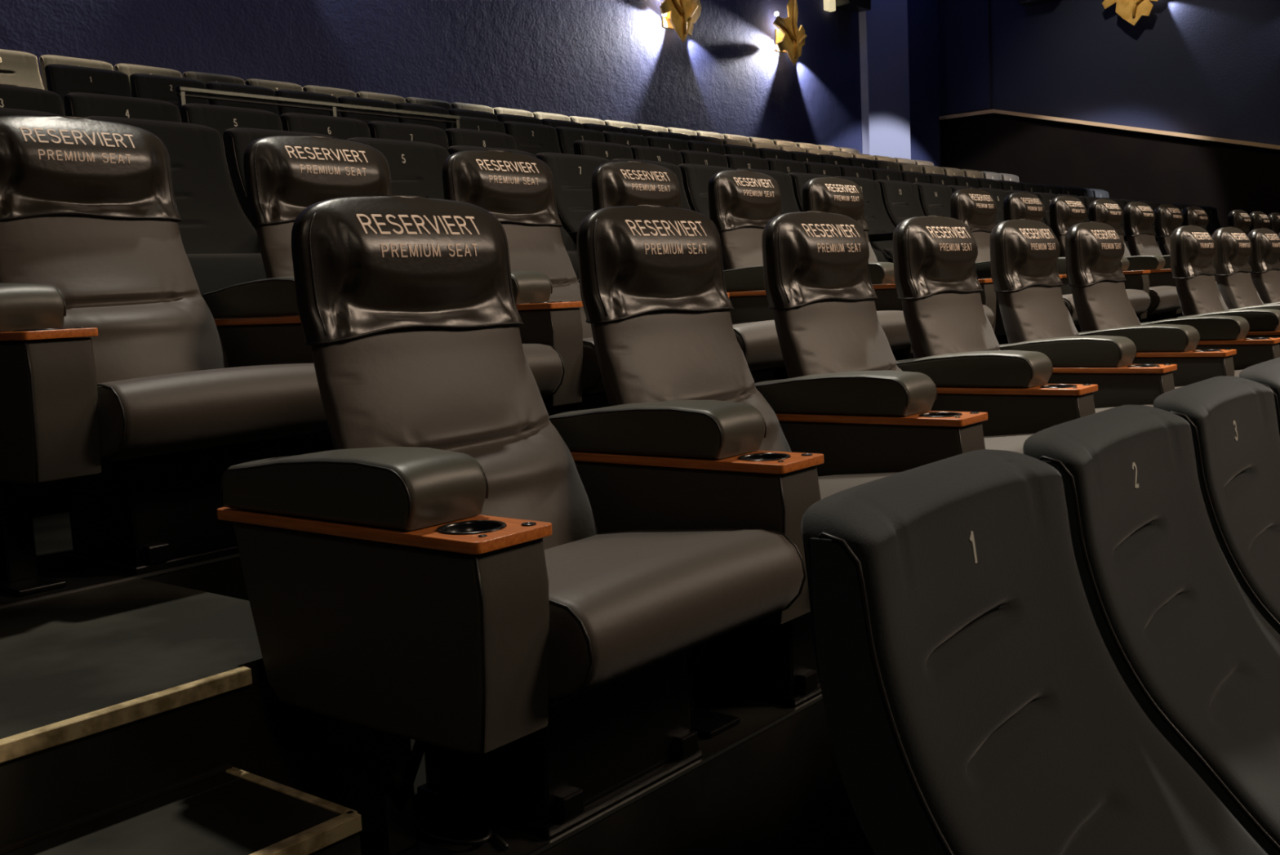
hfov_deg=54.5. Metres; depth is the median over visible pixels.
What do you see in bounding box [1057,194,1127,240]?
seat
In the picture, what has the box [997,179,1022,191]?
seat
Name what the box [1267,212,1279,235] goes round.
seat
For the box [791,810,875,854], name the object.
floor
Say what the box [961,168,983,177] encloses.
seat
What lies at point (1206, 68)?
wall
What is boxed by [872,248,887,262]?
cushion
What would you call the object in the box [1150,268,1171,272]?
wooden shelf
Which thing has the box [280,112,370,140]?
seat
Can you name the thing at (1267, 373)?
seat
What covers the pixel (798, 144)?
seat
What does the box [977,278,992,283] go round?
wooden shelf
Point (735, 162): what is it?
seat
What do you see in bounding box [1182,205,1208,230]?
seat
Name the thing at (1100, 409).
seat cushion
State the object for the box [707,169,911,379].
seat
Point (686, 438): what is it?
seat
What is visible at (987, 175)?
seat
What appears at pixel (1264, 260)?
seat
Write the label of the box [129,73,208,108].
seat
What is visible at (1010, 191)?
seat
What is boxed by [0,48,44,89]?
seat
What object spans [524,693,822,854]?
trim
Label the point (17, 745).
trim
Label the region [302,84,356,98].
seat
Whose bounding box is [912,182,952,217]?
seat
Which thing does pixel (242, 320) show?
wooden shelf
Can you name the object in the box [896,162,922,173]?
seat
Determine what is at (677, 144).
seat
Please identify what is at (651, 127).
seat
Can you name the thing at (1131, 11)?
wall sconce
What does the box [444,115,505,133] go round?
seat
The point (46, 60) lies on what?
seat
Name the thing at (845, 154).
seat
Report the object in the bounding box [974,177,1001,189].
seat
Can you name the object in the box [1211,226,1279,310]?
seat
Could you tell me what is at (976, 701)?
seat
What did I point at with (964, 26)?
wall
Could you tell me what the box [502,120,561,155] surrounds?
seat
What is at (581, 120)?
seat
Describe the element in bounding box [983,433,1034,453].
seat cushion
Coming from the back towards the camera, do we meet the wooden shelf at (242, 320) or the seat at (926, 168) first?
the seat at (926, 168)
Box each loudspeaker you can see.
[835,0,871,13]
[1017,0,1056,6]
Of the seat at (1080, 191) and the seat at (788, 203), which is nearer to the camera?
the seat at (788, 203)
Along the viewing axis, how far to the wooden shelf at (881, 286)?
5.19 m
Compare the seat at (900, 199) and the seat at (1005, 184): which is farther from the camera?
the seat at (1005, 184)
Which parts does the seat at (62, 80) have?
panel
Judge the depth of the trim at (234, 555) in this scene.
2.66 m
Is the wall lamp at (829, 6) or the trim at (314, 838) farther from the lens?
the wall lamp at (829, 6)
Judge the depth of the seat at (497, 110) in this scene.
11.97 m
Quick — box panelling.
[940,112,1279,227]
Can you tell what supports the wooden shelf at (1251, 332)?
attached to the seat at (1193, 249)
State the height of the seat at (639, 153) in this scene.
0.932 m
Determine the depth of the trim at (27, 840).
1.78 m
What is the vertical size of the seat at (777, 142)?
0.932 m
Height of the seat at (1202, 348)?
1.042 m
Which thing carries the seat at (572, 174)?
on the floor at (51, 497)
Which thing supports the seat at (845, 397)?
on the floor at (775, 791)
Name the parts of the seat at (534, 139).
panel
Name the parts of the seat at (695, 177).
panel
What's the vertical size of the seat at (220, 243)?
0.932 m
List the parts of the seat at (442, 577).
armrest, backrest, frame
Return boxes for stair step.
[0,511,305,845]
[2,772,360,854]
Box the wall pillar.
[858,0,911,159]
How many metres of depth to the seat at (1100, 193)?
14.81 m
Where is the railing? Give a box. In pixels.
[175,86,460,128]
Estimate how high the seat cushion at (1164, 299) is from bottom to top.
0.176 m
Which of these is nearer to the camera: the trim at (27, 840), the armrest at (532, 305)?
the trim at (27, 840)
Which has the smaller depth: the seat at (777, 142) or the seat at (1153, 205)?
the seat at (1153, 205)
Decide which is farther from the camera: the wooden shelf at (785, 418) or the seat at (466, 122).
the seat at (466, 122)
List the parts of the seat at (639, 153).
panel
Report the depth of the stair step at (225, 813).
1.73 m
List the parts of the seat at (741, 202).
backrest, armrest, frame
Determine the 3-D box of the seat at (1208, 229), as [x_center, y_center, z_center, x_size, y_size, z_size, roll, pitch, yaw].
[6.311,-1.999,13.689,0.481,0.932,0.531,2,8,39]
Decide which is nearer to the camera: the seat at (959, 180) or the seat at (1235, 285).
the seat at (1235, 285)
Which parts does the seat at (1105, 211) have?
backrest, armrest, frame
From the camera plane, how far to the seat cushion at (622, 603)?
1.90 m
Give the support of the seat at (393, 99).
on the floor
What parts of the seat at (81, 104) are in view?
panel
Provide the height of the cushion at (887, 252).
0.265 m
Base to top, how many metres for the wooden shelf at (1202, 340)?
0.017 m
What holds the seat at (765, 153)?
on the floor
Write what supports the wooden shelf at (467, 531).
attached to the seat at (442, 577)
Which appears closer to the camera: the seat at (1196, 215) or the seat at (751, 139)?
the seat at (1196, 215)
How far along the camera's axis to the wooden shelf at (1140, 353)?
4.47 m
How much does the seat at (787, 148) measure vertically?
0.932 m
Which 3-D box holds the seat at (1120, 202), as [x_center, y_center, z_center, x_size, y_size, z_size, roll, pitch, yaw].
[4.617,-1.692,11.619,0.481,0.932,0.531,2,8,39]
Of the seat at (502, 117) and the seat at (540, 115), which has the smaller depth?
the seat at (502, 117)
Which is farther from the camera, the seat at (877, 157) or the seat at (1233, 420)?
the seat at (877, 157)
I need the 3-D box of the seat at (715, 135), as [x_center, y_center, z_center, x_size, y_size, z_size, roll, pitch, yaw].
[0.988,-2.982,14.417,0.481,0.932,0.531,2,8,39]
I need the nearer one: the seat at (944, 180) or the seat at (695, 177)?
the seat at (695, 177)
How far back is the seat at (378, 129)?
6.61 m
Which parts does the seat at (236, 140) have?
panel, backrest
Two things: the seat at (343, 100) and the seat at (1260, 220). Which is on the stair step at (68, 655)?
the seat at (1260, 220)
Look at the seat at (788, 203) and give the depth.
7.23 m
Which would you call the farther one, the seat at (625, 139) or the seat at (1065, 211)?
the seat at (625, 139)
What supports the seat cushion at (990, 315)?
on the seat at (837, 195)
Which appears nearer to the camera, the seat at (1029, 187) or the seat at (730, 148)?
the seat at (730, 148)
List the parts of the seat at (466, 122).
panel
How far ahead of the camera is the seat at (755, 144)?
13.30 m
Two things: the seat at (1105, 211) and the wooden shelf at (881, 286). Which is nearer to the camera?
the wooden shelf at (881, 286)
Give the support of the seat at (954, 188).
on the floor at (51, 497)
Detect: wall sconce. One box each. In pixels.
[659,0,701,42]
[773,0,807,65]
[1102,0,1158,26]
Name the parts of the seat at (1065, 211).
backrest, armrest, frame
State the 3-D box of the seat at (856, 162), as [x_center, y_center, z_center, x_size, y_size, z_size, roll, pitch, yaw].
[2.417,-2.273,12.563,0.481,0.932,0.531,2,8,39]
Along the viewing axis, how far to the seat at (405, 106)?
9.61 m
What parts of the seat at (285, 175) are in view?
armrest, backrest, frame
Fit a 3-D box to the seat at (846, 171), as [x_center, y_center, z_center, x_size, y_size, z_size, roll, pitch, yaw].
[1.959,-1.706,10.249,0.481,0.932,0.531,2,8,39]
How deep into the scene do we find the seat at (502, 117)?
10.42 m
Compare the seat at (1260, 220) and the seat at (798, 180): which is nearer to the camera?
the seat at (798, 180)
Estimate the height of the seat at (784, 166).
0.932 m
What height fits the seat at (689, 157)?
0.932 m
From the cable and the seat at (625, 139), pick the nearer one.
the cable
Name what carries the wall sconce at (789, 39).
attached to the wall at (602, 60)
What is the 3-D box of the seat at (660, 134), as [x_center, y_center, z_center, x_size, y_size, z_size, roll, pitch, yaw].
[0.508,-2.406,12.030,0.481,0.932,0.531,2,8,39]
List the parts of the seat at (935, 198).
panel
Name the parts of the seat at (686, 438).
backrest, armrest, frame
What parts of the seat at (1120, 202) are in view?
backrest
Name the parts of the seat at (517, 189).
backrest, armrest, frame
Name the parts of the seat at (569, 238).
panel, armrest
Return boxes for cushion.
[97,363,328,461]
[186,253,275,319]
[522,343,563,399]
[544,528,803,702]
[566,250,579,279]
[582,337,604,394]
[732,320,784,370]
[817,471,900,499]
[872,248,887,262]
[876,310,911,351]
[883,248,893,257]
[982,304,994,326]
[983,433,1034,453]
[1062,293,1079,324]
[1094,404,1153,413]
[1125,288,1150,315]
[1146,285,1180,314]
[1234,369,1242,377]
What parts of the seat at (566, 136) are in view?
panel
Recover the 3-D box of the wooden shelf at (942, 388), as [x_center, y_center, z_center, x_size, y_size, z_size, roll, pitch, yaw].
[0.967,-0.110,3.505,0.600,0.017,0.150,2,8,39]
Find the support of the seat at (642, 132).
on the floor
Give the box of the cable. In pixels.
[416,815,508,848]
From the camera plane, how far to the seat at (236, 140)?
4.45 m
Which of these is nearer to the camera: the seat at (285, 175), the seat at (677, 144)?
the seat at (285, 175)
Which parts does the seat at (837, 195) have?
backrest, armrest, frame, armrest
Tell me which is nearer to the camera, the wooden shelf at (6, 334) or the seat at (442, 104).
the wooden shelf at (6, 334)
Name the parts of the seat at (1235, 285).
backrest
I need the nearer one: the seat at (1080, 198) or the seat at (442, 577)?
the seat at (442, 577)
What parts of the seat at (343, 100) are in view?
panel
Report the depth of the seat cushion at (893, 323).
4.93 m
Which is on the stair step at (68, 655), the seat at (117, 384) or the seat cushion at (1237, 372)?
the seat at (117, 384)
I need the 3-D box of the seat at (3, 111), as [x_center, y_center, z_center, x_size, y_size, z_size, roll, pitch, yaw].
[-1.819,-0.522,3.752,0.481,0.932,0.531,2,8,39]
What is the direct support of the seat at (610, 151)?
on the floor
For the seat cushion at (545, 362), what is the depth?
3.38 m
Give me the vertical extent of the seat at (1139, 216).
1.042 m
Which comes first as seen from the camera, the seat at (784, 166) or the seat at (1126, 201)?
the seat at (784, 166)
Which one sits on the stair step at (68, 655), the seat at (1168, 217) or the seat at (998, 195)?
the seat at (1168, 217)
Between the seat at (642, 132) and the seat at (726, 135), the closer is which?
the seat at (642, 132)
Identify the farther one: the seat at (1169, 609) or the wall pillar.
the wall pillar
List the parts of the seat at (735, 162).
panel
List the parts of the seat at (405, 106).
panel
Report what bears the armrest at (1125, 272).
attached to the seat at (1065, 211)
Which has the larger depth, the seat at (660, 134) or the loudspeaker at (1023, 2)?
the loudspeaker at (1023, 2)
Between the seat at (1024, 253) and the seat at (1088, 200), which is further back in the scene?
the seat at (1088, 200)
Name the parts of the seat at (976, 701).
panel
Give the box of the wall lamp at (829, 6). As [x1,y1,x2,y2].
[823,0,835,12]
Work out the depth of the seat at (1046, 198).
10.33 m
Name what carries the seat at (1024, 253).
on the floor at (775, 791)
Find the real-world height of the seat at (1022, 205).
1.042 m
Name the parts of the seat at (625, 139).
panel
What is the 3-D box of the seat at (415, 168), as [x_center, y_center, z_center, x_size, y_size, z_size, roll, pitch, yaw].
[-0.803,-0.707,4.994,0.481,0.932,0.531,2,8,39]
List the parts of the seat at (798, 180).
panel, armrest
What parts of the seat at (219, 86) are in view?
panel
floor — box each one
[28,438,324,517]
[410,686,853,854]
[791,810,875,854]
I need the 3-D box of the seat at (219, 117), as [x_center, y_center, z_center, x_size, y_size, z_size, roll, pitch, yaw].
[-1.729,-1.036,5.742,0.481,0.932,0.531,2,8,39]
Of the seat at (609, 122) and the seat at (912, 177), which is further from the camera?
the seat at (609, 122)
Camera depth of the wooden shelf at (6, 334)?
2.39 m
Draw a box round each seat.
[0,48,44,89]
[0,84,65,115]
[0,107,60,115]
[0,115,328,595]
[39,54,113,90]
[44,63,132,115]
[63,92,181,122]
[85,115,275,319]
[114,63,182,84]
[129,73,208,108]
[179,103,282,151]
[182,71,245,84]
[201,135,564,456]
[205,81,279,117]
[217,195,805,854]
[222,127,337,229]
[245,78,303,92]
[275,88,342,117]
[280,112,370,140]
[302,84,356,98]
[337,96,399,124]
[346,137,449,199]
[355,91,405,104]
[367,120,448,149]
[395,102,448,130]
[404,97,451,109]
[442,150,609,416]
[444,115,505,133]
[444,128,516,150]
[447,108,497,120]
[447,145,579,279]
[450,102,494,114]
[493,106,533,117]
[496,113,542,124]
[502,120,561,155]
[532,111,570,120]
[534,152,611,244]
[540,118,583,128]
[548,204,900,737]
[554,126,604,154]
[568,115,604,124]
[573,140,633,160]
[577,160,784,382]
[582,123,622,133]
[601,131,648,146]
[604,120,637,128]
[611,158,729,292]
[620,127,658,137]
[629,145,683,165]
[635,124,668,132]
[646,136,688,151]
[656,131,691,141]
[666,127,697,135]
[677,164,736,218]
[678,150,728,167]
[686,140,725,155]
[689,134,723,144]
[695,130,724,138]
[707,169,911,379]
[720,138,752,146]
[722,133,750,142]
[722,144,759,157]
[724,154,768,170]
[736,168,799,213]
[748,137,773,144]
[750,142,779,149]
[755,210,1034,475]
[757,147,791,159]
[764,158,806,173]
[772,139,796,146]
[777,144,805,152]
[787,172,893,262]
[789,151,822,163]
[795,142,818,148]
[800,448,1267,854]
[802,177,996,360]
[803,147,830,155]
[803,161,841,177]
[817,144,839,151]
[818,154,849,165]
[827,150,853,157]
[835,176,895,262]
[837,164,873,179]
[838,146,859,153]
[846,156,875,168]
[851,152,875,159]
[868,168,902,181]
[871,160,899,171]
[872,155,895,162]
[875,179,924,227]
[892,215,1153,435]
[893,157,915,164]
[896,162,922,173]
[898,170,929,183]
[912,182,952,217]
[913,160,933,165]
[919,164,944,174]
[926,173,955,186]
[941,167,964,176]
[947,185,979,193]
[950,187,1079,344]
[951,175,979,188]
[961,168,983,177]
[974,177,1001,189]
[978,187,1010,224]
[981,171,1001,180]
[989,218,1182,408]
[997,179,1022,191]
[998,173,1018,182]
[1003,191,1151,332]
[1006,190,1045,224]
[1017,182,1041,192]
[1022,404,1279,854]
[1033,191,1059,226]
[1037,183,1060,194]
[1048,195,1180,323]
[1056,185,1077,195]
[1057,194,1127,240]
[1065,221,1279,386]
[1073,186,1093,196]
[1079,195,1130,253]
[1088,188,1109,198]
[1088,198,1182,321]
[1100,197,1158,241]
[1120,199,1159,248]
[1123,201,1217,316]
[1137,200,1159,231]
[1153,375,1279,634]
[1154,204,1216,281]
[1155,201,1173,204]
[1169,225,1279,346]
[1170,203,1188,226]
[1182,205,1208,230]
[1186,204,1213,235]
[1200,205,1221,232]
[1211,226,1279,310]
[1227,208,1252,235]
[1239,356,1279,435]
[1247,227,1279,304]
[1248,210,1270,231]
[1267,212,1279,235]
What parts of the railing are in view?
post, post, post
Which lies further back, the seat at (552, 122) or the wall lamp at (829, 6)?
the wall lamp at (829, 6)
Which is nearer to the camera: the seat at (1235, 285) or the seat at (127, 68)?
the seat at (1235, 285)
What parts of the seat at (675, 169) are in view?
backrest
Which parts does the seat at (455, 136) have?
panel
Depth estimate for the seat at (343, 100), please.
9.19 m
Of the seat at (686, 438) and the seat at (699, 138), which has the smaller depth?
the seat at (686, 438)
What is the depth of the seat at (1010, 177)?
15.49 m
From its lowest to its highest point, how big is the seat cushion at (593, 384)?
0.176 m
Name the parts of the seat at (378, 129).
panel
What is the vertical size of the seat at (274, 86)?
0.932 m
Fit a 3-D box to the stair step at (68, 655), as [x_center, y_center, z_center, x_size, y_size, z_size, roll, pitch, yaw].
[3.546,-0.165,8.552,1.880,0.750,20.700,2,8,39]
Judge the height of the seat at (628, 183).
1.042 m
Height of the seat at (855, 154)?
0.932 m
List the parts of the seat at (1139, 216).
backrest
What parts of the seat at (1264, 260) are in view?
backrest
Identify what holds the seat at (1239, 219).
on the stair step at (68, 655)
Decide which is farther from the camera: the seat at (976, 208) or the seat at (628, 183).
the seat at (976, 208)
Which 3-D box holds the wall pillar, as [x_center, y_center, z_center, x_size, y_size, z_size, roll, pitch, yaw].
[3.630,-5.414,18.523,0.170,5.000,1.300,2,8,39]
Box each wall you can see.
[0,0,941,167]
[937,0,992,115]
[991,0,1279,145]
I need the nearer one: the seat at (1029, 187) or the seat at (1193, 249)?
the seat at (1193, 249)
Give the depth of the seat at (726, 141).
12.89 m
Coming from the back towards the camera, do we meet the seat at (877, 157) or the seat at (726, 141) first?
the seat at (877, 157)
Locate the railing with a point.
(181, 95)
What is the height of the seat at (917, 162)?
0.932 m
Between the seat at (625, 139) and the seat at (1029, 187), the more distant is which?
the seat at (1029, 187)
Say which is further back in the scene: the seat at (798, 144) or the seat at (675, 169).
the seat at (798, 144)
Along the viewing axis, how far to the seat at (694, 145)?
10.55 m
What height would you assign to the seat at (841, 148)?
0.932 m
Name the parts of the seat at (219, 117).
panel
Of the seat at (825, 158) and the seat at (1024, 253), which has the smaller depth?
the seat at (1024, 253)
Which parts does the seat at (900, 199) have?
panel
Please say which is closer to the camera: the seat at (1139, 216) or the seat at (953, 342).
the seat at (953, 342)
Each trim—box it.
[0,552,239,608]
[0,666,252,763]
[0,763,231,854]
[225,766,362,854]
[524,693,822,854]
[938,109,1279,149]
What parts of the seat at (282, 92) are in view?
panel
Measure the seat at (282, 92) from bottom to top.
0.932 m
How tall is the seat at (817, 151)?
0.932 m
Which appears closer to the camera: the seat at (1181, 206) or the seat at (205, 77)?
the seat at (205, 77)
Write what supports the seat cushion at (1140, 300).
on the seat at (1022, 205)
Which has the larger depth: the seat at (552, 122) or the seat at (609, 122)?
the seat at (609, 122)
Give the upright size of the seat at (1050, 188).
0.932 m
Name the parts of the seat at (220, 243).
backrest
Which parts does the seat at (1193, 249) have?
backrest, armrest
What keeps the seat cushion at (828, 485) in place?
on the seat at (686, 438)
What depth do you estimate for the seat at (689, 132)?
14.06 m
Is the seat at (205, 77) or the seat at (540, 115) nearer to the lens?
the seat at (205, 77)
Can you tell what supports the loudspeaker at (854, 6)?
attached to the wall at (602, 60)
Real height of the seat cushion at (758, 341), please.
0.176 m
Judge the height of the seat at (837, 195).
1.042 m
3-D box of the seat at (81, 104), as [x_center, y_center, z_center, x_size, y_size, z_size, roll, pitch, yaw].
[-2.064,-0.975,5.332,0.481,0.932,0.531,2,8,39]
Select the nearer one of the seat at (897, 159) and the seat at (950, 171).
the seat at (950, 171)
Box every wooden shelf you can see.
[0,327,97,341]
[213,315,301,325]
[217,506,552,554]
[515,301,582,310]
[569,450,823,474]
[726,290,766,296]
[774,410,987,426]
[871,284,896,288]
[936,383,1097,395]
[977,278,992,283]
[1053,364,1177,373]
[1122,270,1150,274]
[1136,349,1236,356]
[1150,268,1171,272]
[1197,337,1279,344]
[1246,329,1279,335]
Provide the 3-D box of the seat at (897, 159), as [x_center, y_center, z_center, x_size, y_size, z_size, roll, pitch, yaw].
[3.531,-2.955,15.725,0.481,0.932,0.531,2,8,39]
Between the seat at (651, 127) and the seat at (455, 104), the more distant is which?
the seat at (651, 127)
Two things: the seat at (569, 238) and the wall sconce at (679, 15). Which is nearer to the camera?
the seat at (569, 238)
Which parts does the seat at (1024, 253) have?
backrest, armrest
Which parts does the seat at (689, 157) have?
panel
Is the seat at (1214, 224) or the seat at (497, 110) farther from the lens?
the seat at (1214, 224)
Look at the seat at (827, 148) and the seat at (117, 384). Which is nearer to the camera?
the seat at (117, 384)
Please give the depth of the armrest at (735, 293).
4.75 m
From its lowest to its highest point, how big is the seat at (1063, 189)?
0.932 m
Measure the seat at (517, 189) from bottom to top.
1.042 m
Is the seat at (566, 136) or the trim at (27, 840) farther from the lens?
the seat at (566, 136)
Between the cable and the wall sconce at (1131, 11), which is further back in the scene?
the wall sconce at (1131, 11)
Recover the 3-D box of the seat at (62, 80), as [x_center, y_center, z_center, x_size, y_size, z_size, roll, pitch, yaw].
[-3.188,-1.734,7.513,0.481,0.932,0.531,2,8,39]
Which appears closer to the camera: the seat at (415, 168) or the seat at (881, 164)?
the seat at (415, 168)
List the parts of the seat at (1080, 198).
backrest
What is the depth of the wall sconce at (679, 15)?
14.40 m
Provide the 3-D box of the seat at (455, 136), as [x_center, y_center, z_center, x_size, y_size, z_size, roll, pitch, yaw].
[-0.723,-1.219,6.972,0.481,0.932,0.531,2,8,39]
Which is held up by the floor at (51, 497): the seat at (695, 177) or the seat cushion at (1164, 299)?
the seat at (695, 177)
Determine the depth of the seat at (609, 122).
13.21 m
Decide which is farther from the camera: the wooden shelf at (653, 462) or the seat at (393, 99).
the seat at (393, 99)
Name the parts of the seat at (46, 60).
panel, backrest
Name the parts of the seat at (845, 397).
backrest, armrest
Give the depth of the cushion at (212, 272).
4.06 m
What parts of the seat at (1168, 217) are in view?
backrest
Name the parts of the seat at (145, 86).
panel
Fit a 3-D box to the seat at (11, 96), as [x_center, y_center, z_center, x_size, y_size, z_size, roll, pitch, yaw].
[-2.399,-0.914,4.923,0.481,0.932,0.531,2,8,39]
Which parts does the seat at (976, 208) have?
backrest, armrest, frame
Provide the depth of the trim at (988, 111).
18.34 m
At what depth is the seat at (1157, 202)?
12.85 m
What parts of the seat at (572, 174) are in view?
panel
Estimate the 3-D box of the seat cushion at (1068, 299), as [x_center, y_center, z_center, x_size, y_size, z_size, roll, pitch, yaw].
[2.225,-0.635,6.761,0.470,0.176,0.564,2,8,39]
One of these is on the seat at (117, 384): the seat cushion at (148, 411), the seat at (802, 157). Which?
the seat cushion at (148, 411)
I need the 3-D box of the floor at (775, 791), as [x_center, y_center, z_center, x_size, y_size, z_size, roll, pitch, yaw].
[4.935,-0.126,9.112,1.210,0.500,18.100,2,8,39]
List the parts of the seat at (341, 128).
panel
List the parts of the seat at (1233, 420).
panel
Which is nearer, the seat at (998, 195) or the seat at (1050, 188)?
the seat at (998, 195)
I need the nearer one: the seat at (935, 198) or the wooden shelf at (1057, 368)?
the wooden shelf at (1057, 368)
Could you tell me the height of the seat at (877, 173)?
0.932 m
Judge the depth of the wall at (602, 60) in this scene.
12.89 m
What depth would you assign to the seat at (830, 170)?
9.89 m
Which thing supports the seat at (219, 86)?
on the floor
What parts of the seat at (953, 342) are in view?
backrest, armrest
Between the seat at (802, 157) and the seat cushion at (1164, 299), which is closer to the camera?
the seat cushion at (1164, 299)
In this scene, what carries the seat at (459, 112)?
on the floor
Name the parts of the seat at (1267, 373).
backrest, panel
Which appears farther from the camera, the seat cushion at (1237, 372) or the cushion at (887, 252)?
the cushion at (887, 252)
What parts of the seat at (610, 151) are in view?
panel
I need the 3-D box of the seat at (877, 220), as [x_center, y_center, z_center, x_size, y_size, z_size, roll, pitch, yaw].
[1.568,-1.137,7.893,0.481,0.932,0.531,2,8,39]
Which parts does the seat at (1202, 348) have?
backrest, armrest, armrest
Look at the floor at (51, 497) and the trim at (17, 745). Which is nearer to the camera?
the trim at (17, 745)

